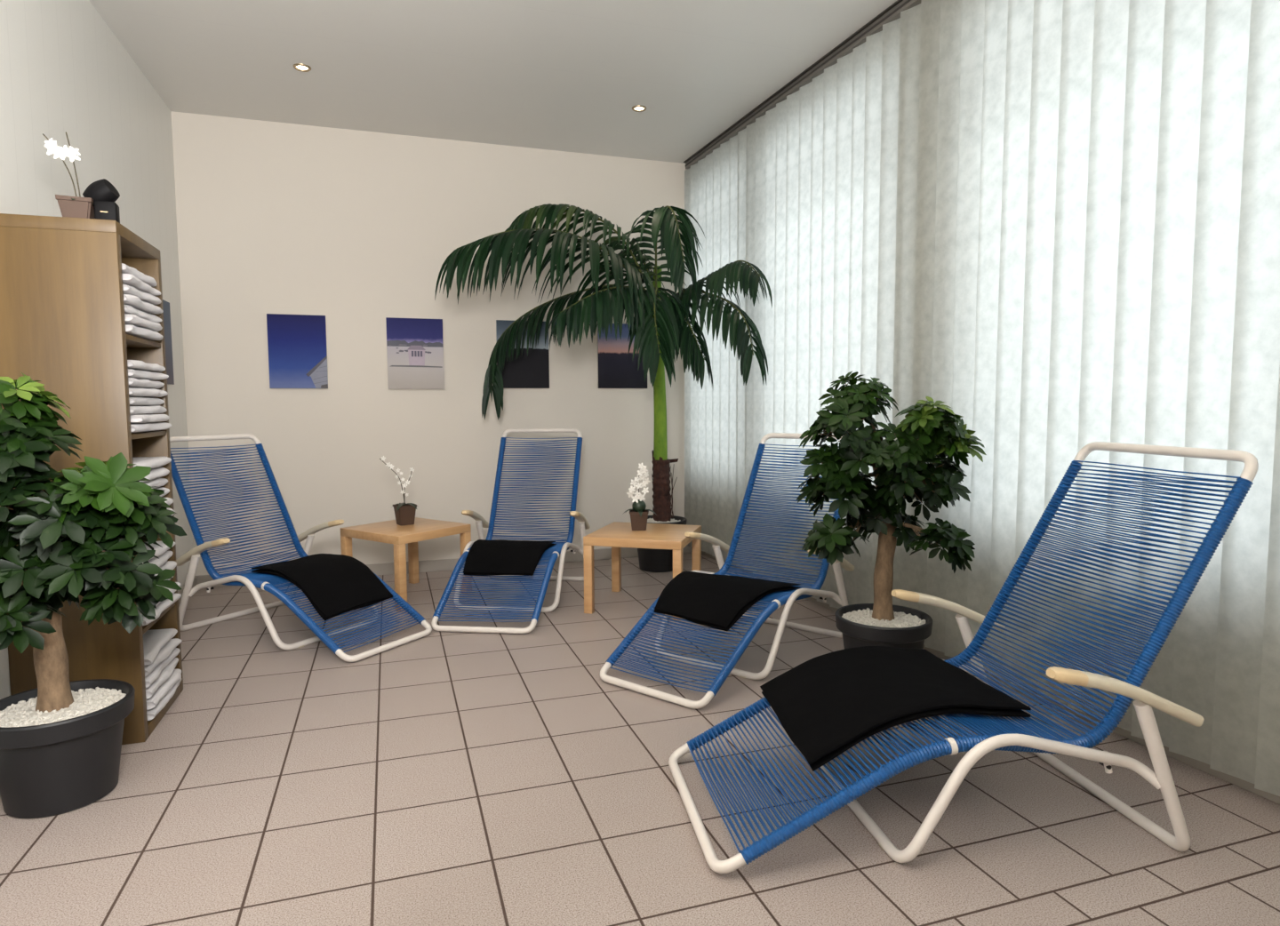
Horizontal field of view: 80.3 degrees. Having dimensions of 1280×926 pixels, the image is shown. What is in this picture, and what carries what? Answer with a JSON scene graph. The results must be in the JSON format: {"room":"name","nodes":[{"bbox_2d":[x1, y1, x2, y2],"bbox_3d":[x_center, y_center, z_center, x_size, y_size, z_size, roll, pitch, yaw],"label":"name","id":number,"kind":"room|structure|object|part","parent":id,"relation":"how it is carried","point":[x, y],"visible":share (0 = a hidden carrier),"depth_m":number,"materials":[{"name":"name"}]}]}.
{"room":"spa","nodes":[
{"label":"spa","id":0,"kind":"room"},
{"bbox_2d":[0,0,192,699],"bbox_3d":[-1.792,-0.420,1.212,0.100,3.090,7.880,-2,5,-18],"label":"wall","id":1,"kind":"structure","parent":0,"point":[63,69],"depth_m":3.45,"materials":[{"name":"white paint"}]},
{"bbox_2d":[162,299,174,384],"bbox_3d":[-2.797,-0.711,4.432,0.022,0.495,0.380,-2,5,-18],"label":"picture","id":2,"kind":"object","parent":1,"relation":"attached to","point":[165,305],"visible":0.44,"depth_m":4.54},
{"bbox_2d":[177,576,196,605],"bbox_3d":[-1.732,1.076,1.344,0.012,0.085,7.880,-2,5,-18],"label":"baseboard","id":3,"kind":"structure","parent":1,"relation":"attached to","point":[180,591],"depth_m":4.73,"materials":[{"name":"tile"}]},
{"bbox_2d":[171,111,687,575],"bbox_3d":[-1.171,-0.762,5.607,4.050,3.090,0.100,-2,5,-18],"label":"wall","id":4,"kind":"structure","parent":0,"point":[356,229],"depth_m":5.33,"materials":[{"name":"paint"}]},
{"bbox_2d":[266,313,327,388],"bbox_3d":[-2.326,-0.757,5.158,0.365,0.497,0.023,-2,5,-18],"label":"picture","id":5,"kind":"object","parent":4,"relation":"attached to","point":[297,347],"visible":1,"depth_m":5.15},
{"bbox_3d":[-2.170,-0.529,5.215,0.045,0.028,0.001,-2,5,-18],"label":"printed doorway","id":6,"kind":"part","parent":5,"relation":"part of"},
{"bbox_2d":[385,317,444,389],"bbox_3d":[-1.597,-0.777,5.398,0.385,0.500,0.023,-2,5,-18],"label":"picture","id":7,"kind":"object","parent":4,"relation":"attached to","point":[414,346],"visible":1,"depth_m":5.39},
{"bbox_2d":[196,544,692,587],"bbox_3d":[-1.241,0.743,5.637,3.626,0.085,0.014,-2,5,-18],"label":"baseboard","id":8,"kind":"structure","parent":4,"relation":"attached to","point":[442,564],"depth_m":5.57,"materials":[{"name":"tile"}]},
{"bbox_2d":[496,320,549,388],"bbox_3d":[-0.870,-0.805,5.638,0.388,0.497,0.022,-2,5,-18],"label":"picture","id":9,"kind":"object","parent":4,"relation":"attached to","point":[532,371],"visible":0.52,"depth_m":5.64},
{"bbox_2d":[597,323,647,388],"bbox_3d":[-0.136,-0.828,5.880,0.400,0.497,0.022,-2,5,-18],"label":"picture","id":10,"kind":"object","parent":4,"relation":"attached to","point":[616,369],"visible":0.64,"depth_m":5.86},
{"bbox_2d":[89,0,897,163],"bbox_3d":[0.170,-2.070,1.738,4.250,0.100,8.080,-2,5,-18],"label":"ceiling","id":11,"kind":"structure","parent":0,"point":[567,76],"depth_m":4.14,"materials":[{"name":"white paint"}]},
{"bbox_2d":[292,63,311,71],"bbox_3d":[-1.879,-2.197,4.218,0.094,0.008,0.094,-2,5,-18],"label":"recessed light","id":12,"kind":"object","parent":11,"relation":"in","point":[303,68],"visible":1,"depth_m":4.21,"materials":[{"name":"white glass"}]},
{"bbox_3d":[-1.879,-2.199,4.218,0.059,0.002,0.059,-2,5,-18],"label":"bulb","id":13,"kind":"part","parent":12,"relation":"part of","materials":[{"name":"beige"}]},
{"bbox_2d":[632,105,646,111],"bbox_3d":[-0.005,-2.253,4.825,0.094,0.008,0.094,-2,5,-18],"label":"recessed light","id":14,"kind":"object","parent":11,"relation":"in","point":[637,108],"visible":1,"depth_m":4.82,"materials":[{"name":"white glass"}]},
{"bbox_2d":[683,0,1279,796],"bbox_3d":[1.227,-0.666,3.723,0.070,3.014,4.987,-2,5,-20],"label":"vertical blind","id":15,"kind":"object","parent":11,"relation":"hanging from","point":[1054,225],"visible":0.7,"depth_m":2.90,"materials":[{"name":"fabric"}]},
{"bbox_3d":[1.225,-2.137,3.596,0.044,0.048,4.940,-2,5,-20],"label":"head rail","id":16,"kind":"part","parent":15,"relation":"part of","materials":[{"name":"grey metal"}]},
{"bbox_2d":[0,553,1279,925],"bbox_3d":[0.186,1.110,1.983,4.250,0.100,8.080,-2,5,-18],"label":"floor","id":17,"kind":"structure","parent":0,"point":[438,778],"depth_m":2.27,"materials":[{"name":"tile"}]},
{"bbox_2d":[0,213,183,744],"bbox_3d":[-2.065,0.075,2.869,0.389,1.850,0.540,-2,5,-18],"label":"shelf unit","id":18,"kind":"object","parent":17,"relation":"on","point":[62,321],"visible":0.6,"depth_m":2.61,"materials":[{"name":"brown wood"}]},
{"bbox_2d":[42,131,94,218],"bbox_3d":[-1.960,-0.984,2.608,0.140,0.300,0.111,-2,5,-24],"label":"potted orchid","id":19,"kind":"object","parent":18,"relation":"on","point":[76,206],"visible":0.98,"depth_m":2.59,"materials":[{"name":"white plant"}]},
{"bbox_3d":[-1.946,-0.873,2.626,0.102,0.075,0.102,-2,5,-24],"label":"pot","id":20,"kind":"part","parent":19,"relation":"part of","materials":[{"name":"pink ceramic"}]},
{"bbox_3d":[-2.070,-0.826,2.800,0.389,0.042,0.540,-2,5,-18],"label":"panel","id":21,"kind":"part","parent":18,"relation":"part of","materials":[{"name":"brown wood"}]},
{"bbox_2d":[82,178,119,223],"bbox_3d":[-1.883,-0.914,2.654,0.108,0.154,0.086,-2,5,-24],"label":"spotlight","id":22,"kind":"object","parent":18,"relation":"on","point":[104,195],"visible":0.88,"depth_m":2.63,"materials":[{"name":"black plastic"}]},
{"bbox_2d":[125,324,163,340],"bbox_3d":[-2.032,-0.490,2.832,0.364,0.034,0.395,-2,5,-18],"label":"folded towel","id":23,"kind":"object","parent":18,"relation":"on","point":[132,330],"visible":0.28,"depth_m":2.83,"materials":[{"name":"white fabric"}]},
{"bbox_2d":[124,313,162,331],"bbox_3d":[-2.033,-0.525,2.828,0.368,0.034,0.392,-2,5,-18],"label":"folded towel","id":24,"kind":"object","parent":23,"relation":"on","point":[134,320],"visible":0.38,"depth_m":2.81,"materials":[{"name":"white fabric"}]},
{"bbox_2d":[124,304,162,322],"bbox_3d":[-2.050,-0.561,2.832,0.366,0.034,0.392,-2,5,-17],"label":"folded towel","id":25,"kind":"object","parent":24,"relation":"on","point":[128,309],"visible":0.26,"depth_m":2.85,"materials":[{"name":"white fabric"}]},
{"bbox_2d":[123,294,163,314],"bbox_3d":[-2.041,-0.596,2.827,0.366,0.034,0.412,-2,5,-18],"label":"folded towel","id":26,"kind":"object","parent":25,"relation":"on","point":[132,300],"visible":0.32,"depth_m":2.85,"materials":[{"name":"white fabric"}]},
{"bbox_2d":[122,284,161,304],"bbox_3d":[-2.041,-0.631,2.822,0.368,0.036,0.389,-2,5,-17],"label":"folded towel","id":27,"kind":"object","parent":26,"relation":"on","point":[145,297],"visible":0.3,"depth_m":2.85,"materials":[{"name":"white fabric"}]},
{"bbox_2d":[122,273,160,295],"bbox_3d":[-2.039,-0.667,2.818,0.370,0.034,0.401,-2,5,-18],"label":"folded towel","id":28,"kind":"object","parent":27,"relation":"on","point":[128,279],"visible":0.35,"depth_m":2.81,"materials":[{"name":"white fabric"}]},
{"bbox_2d":[121,263,156,286],"bbox_3d":[-2.044,-0.702,2.812,0.366,0.034,0.403,-2,5,-17],"label":"folded towel","id":29,"kind":"object","parent":28,"relation":"on","point":[150,281],"visible":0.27,"depth_m":2.83,"materials":[{"name":"white fabric"}]},
{"bbox_2d":[130,422,171,432],"bbox_3d":[-2.031,-0.133,2.861,0.367,0.032,0.416,-2,5,-17],"label":"folded towel","id":30,"kind":"object","parent":18,"relation":"on","point":[135,428],"visible":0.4,"depth_m":2.86,"materials":[{"name":"white fabric"}]},
{"bbox_2d":[130,414,169,423],"bbox_3d":[-2.029,-0.167,2.863,0.368,0.032,0.403,-2,5,-19],"label":"folded towel","id":31,"kind":"object","parent":30,"relation":"on","point":[134,418],"visible":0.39,"depth_m":2.85,"materials":[{"name":"white fabric"}]},
{"bbox_2d":[129,405,167,414],"bbox_3d":[-2.042,-0.199,2.855,0.364,0.032,0.418,-2,5,-18],"label":"folded towel","id":32,"kind":"object","parent":31,"relation":"on","point":[152,409],"visible":0.35,"depth_m":2.87,"materials":[{"name":"white fabric"}]},
{"bbox_2d":[128,397,164,405],"bbox_3d":[-2.048,-0.233,2.857,0.365,0.032,0.397,-2,5,-18],"label":"folded towel","id":33,"kind":"object","parent":32,"relation":"on","point":[133,401],"visible":0.35,"depth_m":2.87,"materials":[{"name":"white fabric"}]},
{"bbox_2d":[128,387,167,397],"bbox_3d":[-2.038,-0.266,2.850,0.371,0.032,0.412,-2,5,-17],"label":"folded towel","id":34,"kind":"object","parent":33,"relation":"on","point":[132,392],"visible":0.36,"depth_m":2.87,"materials":[{"name":"white fabric"}]},
{"bbox_2d":[128,377,164,388],"bbox_3d":[-2.044,-0.298,2.845,0.369,0.032,0.414,-2,5,-17],"label":"folded towel","id":35,"kind":"object","parent":34,"relation":"on","point":[135,383],"visible":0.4,"depth_m":2.85,"materials":[{"name":"white fabric"}]},
{"bbox_2d":[128,368,168,380],"bbox_3d":[-2.038,-0.332,2.850,0.370,0.032,0.399,-2,5,-17],"label":"folded towel","id":36,"kind":"object","parent":35,"relation":"on","point":[137,374],"visible":0.33,"depth_m":2.88,"materials":[{"name":"white fabric"}]},
{"bbox_2d":[127,360,165,371],"bbox_3d":[-2.042,-0.365,2.849,0.367,0.032,0.404,-2,5,-18],"label":"folded towel","id":37,"kind":"object","parent":36,"relation":"on","point":[134,364],"visible":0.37,"depth_m":2.84,"materials":[{"name":"white fabric"}]},
{"bbox_3d":[-2.143,0.078,3.107,0.389,1.808,0.042,-2,5,-18],"label":"panel","id":38,"kind":"part","parent":18,"relation":"part of","materials":[{"name":"brown wood"}]},
{"bbox_2d":[142,593,181,625],"bbox_3d":[-2.027,0.573,2.914,0.373,0.041,0.395,-2,5,-17],"label":"folded towel","id":39,"kind":"object","parent":18,"relation":"on","point":[164,604],"visible":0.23,"depth_m":2.95,"materials":[{"name":"white fabric"}]},
{"bbox_2d":[155,582,181,606],"bbox_3d":[-2.028,0.529,2.919,0.367,0.042,0.422,-2,5,-17],"label":"folded towel","id":40,"kind":"object","parent":39,"relation":"on","point":[179,584],"visible":0.03,"depth_m":3.06,"materials":[{"name":"white fabric"}]},
{"bbox_3d":[-2.044,0.486,2.901,0.367,0.041,0.399,-2,5,-17],"label":"folded towel","id":41,"kind":"object","parent":40,"relation":"on","visible":0},
{"bbox_2d":[154,560,176,575],"bbox_3d":[-2.037,0.441,2.911,0.369,0.042,0.418,-2,5,-17],"label":"folded towel","id":42,"kind":"object","parent":41,"relation":"on","point":[171,564],"visible":0.09,"depth_m":3.09,"materials":[{"name":"white fabric"}]},
{"bbox_2d":[147,551,172,567],"bbox_3d":[-2.040,0.397,2.907,0.366,0.042,0.411,-2,5,-19],"label":"folded towel","id":43,"kind":"object","parent":42,"relation":"on","point":[163,558],"visible":0.18,"depth_m":2.99,"materials":[{"name":"white fabric"}]},
{"bbox_2d":[142,541,175,563],"bbox_3d":[-2.040,0.354,2.899,0.366,0.041,0.409,-2,5,-17],"label":"folded towel","id":44,"kind":"object","parent":43,"relation":"on","point":[159,550],"visible":0.13,"depth_m":2.99,"materials":[{"name":"white fabric"}]},
{"bbox_2d":[146,678,181,720],"bbox_3d":[-2.030,0.930,2.947,0.368,0.040,0.407,-2,5,-19],"label":"folded towel","id":45,"kind":"object","parent":18,"relation":"on","point":[152,713],"visible":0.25,"depth_m":2.91,"materials":[{"name":"white fabric"}]},
{"bbox_2d":[146,669,181,709],"bbox_3d":[-2.021,0.889,2.943,0.370,0.039,0.387,-2,5,-17],"label":"folded towel","id":46,"kind":"object","parent":45,"relation":"on","point":[175,676],"visible":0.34,"depth_m":2.94,"materials":[{"name":"white fabric"}]},
{"bbox_2d":[145,657,178,698],"bbox_3d":[-2.034,0.847,2.938,0.370,0.041,0.406,-2,5,-19],"label":"folded towel","id":47,"kind":"object","parent":46,"relation":"on","point":[166,672],"visible":0.24,"depth_m":2.95,"materials":[{"name":"white fabric"}]},
{"bbox_2d":[144,648,180,687],"bbox_3d":[-2.036,0.806,2.934,0.364,0.039,0.411,-2,5,-19],"label":"folded towel","id":48,"kind":"object","parent":47,"relation":"on","point":[149,679],"visible":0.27,"depth_m":2.92,"materials":[{"name":"white fabric"}]},
{"bbox_2d":[144,638,181,676],"bbox_3d":[-2.035,0.764,2.933,0.371,0.039,0.393,-2,5,-18],"label":"folded towel","id":49,"kind":"object","parent":48,"relation":"on","point":[172,644],"visible":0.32,"depth_m":2.99,"materials":[{"name":"white fabric"}]},
{"bbox_2d":[143,628,177,665],"bbox_3d":[-2.042,0.723,2.929,0.367,0.039,0.421,-2,5,-19],"label":"folded towel","id":50,"kind":"object","parent":49,"relation":"on","point":[155,640],"visible":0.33,"depth_m":2.99,"materials":[{"name":"white fabric"}]},
{"bbox_3d":[-2.061,0.977,2.939,0.389,0.042,0.456,-2,5,-18],"label":"panel","id":51,"kind":"part","parent":18,"relation":"part of","materials":[{"name":"brown wood"}]},
{"bbox_3d":[-2.029,0.218,2.898,0.366,0.040,0.417,-2,5,-19],"label":"folded towel","id":52,"kind":"object","parent":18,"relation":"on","visible":0},
{"bbox_2d":[164,497,173,505],"bbox_3d":[-2.035,0.176,2.892,0.366,0.040,0.388,-2,5,-19],"label":"folded towel","id":53,"kind":"object","parent":52,"relation":"on","point":[169,501],"visible":0.09,"depth_m":3.09,"materials":[{"name":"white fabric"}]},
{"bbox_2d":[155,487,169,496],"bbox_3d":[-2.043,0.135,2.877,0.364,0.040,0.393,-2,5,-18],"label":"folded towel","id":54,"kind":"object","parent":53,"relation":"on","point":[166,491],"visible":0.11,"depth_m":3.07,"materials":[{"name":"white fabric"}]},
{"bbox_2d":[144,477,167,488],"bbox_3d":[-2.045,0.093,2.875,0.369,0.040,0.389,-2,5,-19],"label":"folded towel","id":55,"kind":"object","parent":54,"relation":"on","point":[158,482],"visible":0.15,"depth_m":2.99,"materials":[{"name":"white fabric"}]},
{"bbox_2d":[139,467,169,482],"bbox_3d":[-2.038,0.051,2.871,0.369,0.039,0.395,-2,5,-19],"label":"folded towel","id":56,"kind":"object","parent":55,"relation":"on","point":[156,472],"visible":0.17,"depth_m":2.98,"materials":[{"name":"white fabric"}]},
{"bbox_2d":[132,456,171,468],"bbox_3d":[-2.037,0.009,2.871,0.368,0.039,0.388,-2,5,-17],"label":"folded towel","id":57,"kind":"object","parent":56,"relation":"on","point":[153,462],"visible":0.28,"depth_m":2.95,"materials":[{"name":"white fabric"}]},
{"bbox_2d":[0,372,187,818],"bbox_3d":[-1.704,0.391,2.244,0.629,1.313,0.528,0,4,8],"label":"potted schefflera","id":58,"kind":"object","parent":17,"relation":"on","point":[80,532],"visible":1,"depth_m":2.18,"materials":[{"name":"green plant"}]},
{"bbox_2d":[0,679,135,818],"bbox_3d":[-1.805,0.890,2.362,0.400,0.300,0.400,-2,5,-18],"label":"pot","id":59,"kind":"object","parent":58,"relation":"on","point":[61,756],"depth_m":2.26,"materials":[{"name":"black plastic"}]},
{"bbox_2d":[169,433,431,662],"bbox_3d":[-1.858,0.386,4.092,1.451,1.051,0.761,2,5,29],"label":"sun lounger","id":60,"kind":"object","parent":17,"relation":"on","point":[268,582],"visible":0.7,"depth_m":4.11,"materials":[{"name":"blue plastic"}]},
{"bbox_3d":[-2.267,0.463,3.923,0.438,0.181,0.059,2,5,29],"label":"armrest","id":61,"kind":"part","parent":60,"relation":"part of","materials":[{"name":"beige plastic"}]},
{"bbox_3d":[-2.230,0.668,4.320,0.238,0.451,0.739,2,5,29],"label":"frame","id":62,"kind":"part","parent":60,"relation":"part of","materials":[{"name":"white metal"}]},
{"bbox_3d":[-1.922,0.726,4.154,0.726,0.356,0.705,2,5,29],"label":"frame","id":63,"kind":"part","parent":60,"relation":"part of","materials":[{"name":"white metal"}]},
{"bbox_3d":[-1.929,0.414,4.534,0.438,0.181,0.059,2,5,29],"label":"armrest","id":64,"kind":"part","parent":60,"relation":"part of","materials":[{"name":"beige plastic"}]},
{"bbox_2d":[251,553,393,620],"bbox_3d":[-1.701,0.638,4.073,0.748,0.199,0.460,3,5,35],"label":"towel","id":65,"kind":"object","parent":60,"relation":"on","point":[335,585],"visible":1,"depth_m":3.96,"materials":[{"name":"black fabric"}]},
{"bbox_2d":[340,517,471,612],"bbox_3d":[-1.481,0.624,4.827,0.570,0.450,0.560,3,5,35],"label":"side table","id":66,"kind":"object","parent":17,"relation":"on","point":[423,529],"visible":0.77,"depth_m":4.71,"materials":[{"name":"brown wood"}]},
{"bbox_3d":[-1.839,0.655,4.767,0.049,0.400,0.049,3,5,35],"label":"leg","id":67,"kind":"part","parent":66,"relation":"part of","materials":[{"name":"brown wood"}]},
{"bbox_2d":[379,456,416,525],"bbox_3d":[-1.512,0.172,4.847,0.210,0.446,0.196,1,4,11],"label":"potted orchid","id":68,"kind":"object","parent":66,"relation":"on","point":[404,514],"visible":1,"depth_m":4.83,"materials":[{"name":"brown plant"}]},
{"bbox_3d":[-1.509,0.331,4.872,0.120,0.125,0.120,-3,5,-35],"label":"pot","id":69,"kind":"part","parent":68,"relation":"part of","materials":[{"name":"brown ceramic"}]},
{"bbox_3d":[-1.412,0.676,4.472,0.049,0.400,0.049,3,5,35],"label":"leg","id":70,"kind":"part","parent":66,"relation":"part of","materials":[{"name":"brown wood"}]},
{"bbox_3d":[-1.549,0.622,5.185,0.049,0.400,0.049,3,5,35],"label":"leg","id":71,"kind":"part","parent":66,"relation":"part of","materials":[{"name":"brown wood"}]},
{"bbox_3d":[-1.122,0.642,4.890,0.049,0.400,0.049,3,5,35],"label":"leg","id":72,"kind":"part","parent":66,"relation":"part of","materials":[{"name":"brown wood"}]},
{"bbox_2d":[431,428,590,633],"bbox_3d":[-0.768,0.333,4.702,0.761,1.051,1.451,0,4,6],"label":"sun lounger","id":73,"kind":"object","parent":17,"relation":"on","point":[552,553],"visible":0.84,"depth_m":5.02,"materials":[{"name":"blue plastic"}]},
{"bbox_3d":[-1.085,0.373,5.017,0.059,0.181,0.438,0,4,6],"label":"armrest","id":74,"kind":"part","parent":73,"relation":"part of","materials":[{"name":"beige plastic"}]},
{"bbox_2d":[463,539,556,575],"bbox_3d":[-0.811,0.561,4.596,0.523,0.133,0.523,0,4,6],"label":"towel","id":75,"kind":"object","parent":73,"relation":"on","point":[484,557],"visible":1,"depth_m":4.46,"materials":[{"name":"black fabric"}]},
{"bbox_3d":[-0.758,0.670,4.802,0.705,0.356,0.726,0,4,6],"label":"frame","id":76,"kind":"part","parent":73,"relation":"part of","materials":[{"name":"white metal"}]},
{"bbox_3d":[-0.719,0.597,5.147,0.739,0.451,0.238,0,4,6],"label":"frame","id":77,"kind":"part","parent":73,"relation":"part of","materials":[{"name":"white metal"}]},
{"bbox_3d":[-0.389,0.376,4.938,0.059,0.181,0.438,0,4,6],"label":"armrest","id":78,"kind":"part","parent":73,"relation":"part of","materials":[{"name":"beige plastic"}]},
{"bbox_2d":[434,203,772,572],"bbox_3d":[-0.234,-0.458,5.125,2.042,2.549,1.339,0,4,-2],"label":"potted palm","id":79,"kind":"object","parent":17,"relation":"on","point":[659,326],"visible":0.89,"depth_m":4.93,"materials":[{"name":"green plant"}]},
{"bbox_3d":[0.141,-0.704,5.508,0.114,1.421,0.104,-2,5,-18],"label":"green stem","id":80,"kind":"part","parent":79,"relation":"part of","materials":[{"name":"green plant"}]},
{"bbox_2d":[637,515,687,572],"bbox_3d":[0.140,0.596,5.606,0.410,0.370,0.410,-2,5,-18],"label":"pot","id":81,"kind":"object","parent":79,"relation":"on","point":[652,560],"depth_m":5.48,"materials":[{"name":"black plastic"}]},
{"bbox_2d":[583,521,701,620],"bbox_3d":[0.030,0.634,4.600,0.580,0.450,0.580,1,5,16],"label":"side table","id":82,"kind":"object","parent":17,"relation":"on","point":[617,535],"visible":0.73,"depth_m":4.41,"materials":[{"name":"brown wood"}]},
{"bbox_3d":[-0.297,0.675,4.419,0.049,0.400,0.049,1,5,16],"label":"leg","id":83,"kind":"part","parent":82,"relation":"part of","materials":[{"name":"brown wood"}]},
{"bbox_3d":[-0.153,0.635,4.928,0.049,0.400,0.049,1,5,16],"label":"leg","id":84,"kind":"part","parent":82,"relation":"part of","materials":[{"name":"brown wood"}]},
{"bbox_2d":[622,463,655,530],"bbox_3d":[-0.011,0.201,4.609,0.178,0.410,0.198,-3,5,-28],"label":"potted orchid","id":85,"kind":"object","parent":82,"relation":"on","point":[638,514],"visible":1,"depth_m":4.58,"materials":[{"name":"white plant"}]},
{"bbox_3d":[-0.005,0.348,4.621,0.116,0.115,0.116,0,4,2],"label":"pot","id":86,"kind":"part","parent":85,"relation":"part of","materials":[{"name":"brown ceramic"}]},
{"bbox_3d":[0.214,0.683,4.276,0.049,0.400,0.049,1,5,16],"label":"leg","id":87,"kind":"part","parent":82,"relation":"part of","materials":[{"name":"brown wood"}]},
{"bbox_3d":[0.357,0.643,4.785,0.049,0.400,0.049,1,5,16],"label":"leg","id":88,"kind":"part","parent":82,"relation":"part of","materials":[{"name":"brown wood"}]},
{"bbox_2d":[600,432,854,709],"bbox_3d":[0.479,0.407,3.669,0.761,1.051,1.451,3,6,39],"label":"sun lounger","id":89,"kind":"object","parent":17,"relation":"on","point":[774,600],"visible":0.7,"depth_m":3.60,"materials":[{"name":"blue plastic"}]},
{"bbox_3d":[0.382,0.436,4.106,0.059,0.181,0.438,3,6,39],"label":"armrest","id":90,"kind":"part","parent":89,"relation":"part of","materials":[{"name":"beige plastic"}]},
{"bbox_2d":[653,571,800,631],"bbox_3d":[0.374,0.633,3.616,0.582,0.137,0.543,3,6,39],"label":"towel","id":91,"kind":"object","parent":89,"relation":"on","point":[714,601],"visible":1,"depth_m":3.50,"materials":[{"name":"black fabric"}]},
{"bbox_3d":[0.528,0.745,3.753,0.705,0.356,0.726,3,6,39],"label":"frame","id":92,"kind":"part","parent":89,"relation":"part of","materials":[{"name":"white metal"}]},
{"bbox_3d":[0.751,0.676,4.020,0.739,0.451,0.238,3,6,39],"label":"frame","id":93,"kind":"part","parent":89,"relation":"part of","materials":[{"name":"white metal"}]},
{"bbox_3d":[0.923,0.467,3.663,0.059,0.181,0.438,3,6,39],"label":"armrest","id":94,"kind":"part","parent":89,"relation":"part of","materials":[{"name":"beige plastic"}]},
{"bbox_2d":[796,371,986,649],"bbox_3d":[1.000,0.295,3.135,0.694,1.342,0.568,-2,5,-18],"label":"potted schefflera","id":95,"kind":"object","parent":17,"relation":"on","point":[900,467],"visible":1,"depth_m":3.06,"materials":[{"name":"green plant"}]},
{"bbox_2d":[835,603,932,649],"bbox_3d":[1.049,0.805,3.282,0.400,0.300,0.400,-2,5,-18],"label":"pot","id":96,"kind":"object","parent":95,"relation":"on","point":[860,626],"depth_m":3.18,"materials":[{"name":"black plastic"}]},
{"bbox_2d":[668,441,1258,873],"bbox_3d":[0.897,0.495,2.318,1.546,1.078,0.890,-1,4,-9],"label":"sun lounger","id":97,"kind":"object","parent":17,"relation":"on","point":[996,733],"visible":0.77,"depth_m":2.16,"materials":[{"name":"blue plastic"}]},
{"bbox_2d":[760,646,1031,771],"bbox_3d":[0.754,0.738,2.389,0.671,0.167,0.537,-1,4,-9],"label":"towel","id":98,"kind":"object","parent":97,"relation":"on","point":[828,704],"visible":1,"depth_m":2.29,"materials":[{"name":"black fabric"}]},
{"bbox_3d":[1.128,0.543,2.778,0.432,0.174,0.059,-1,4,-9],"label":"armrest","id":99,"kind":"part","parent":97,"relation":"part of","materials":[{"name":"beige plastic"}]},
{"bbox_3d":[0.975,0.854,2.358,0.726,0.348,0.833,-1,4,-9],"label":"frame","id":100,"kind":"part","parent":97,"relation":"part of","materials":[{"name":"white metal"}]},
{"bbox_3d":[1.317,0.802,2.406,0.191,0.441,0.869,-1,4,-9],"label":"frame","id":101,"kind":"part","parent":97,"relation":"part of","materials":[{"name":"white metal"}]},
{"bbox_3d":[1.252,0.605,1.960,0.432,0.174,0.059,-1,4,-9],"label":"armrest","id":102,"kind":"part","parent":97,"relation":"part of","materials":[{"name":"beige plastic"}]},
{"bbox_3d":[1.917,-0.537,2.491,0.200,3.090,7.770,-2,5,-20],"label":"wall","id":103,"kind":"structure","parent":0,"visible":0},
{"bbox_2d":[701,551,1279,804],"bbox_3d":[1.844,0.969,2.514,0.014,0.085,7.850,-2,5,-20],"label":"baseboard","id":104,"kind":"structure","parent":103,"relation":"attached to","point":[1202,766],"depth_m":2.67,"materials":[{"name":"tile"}]}
]}

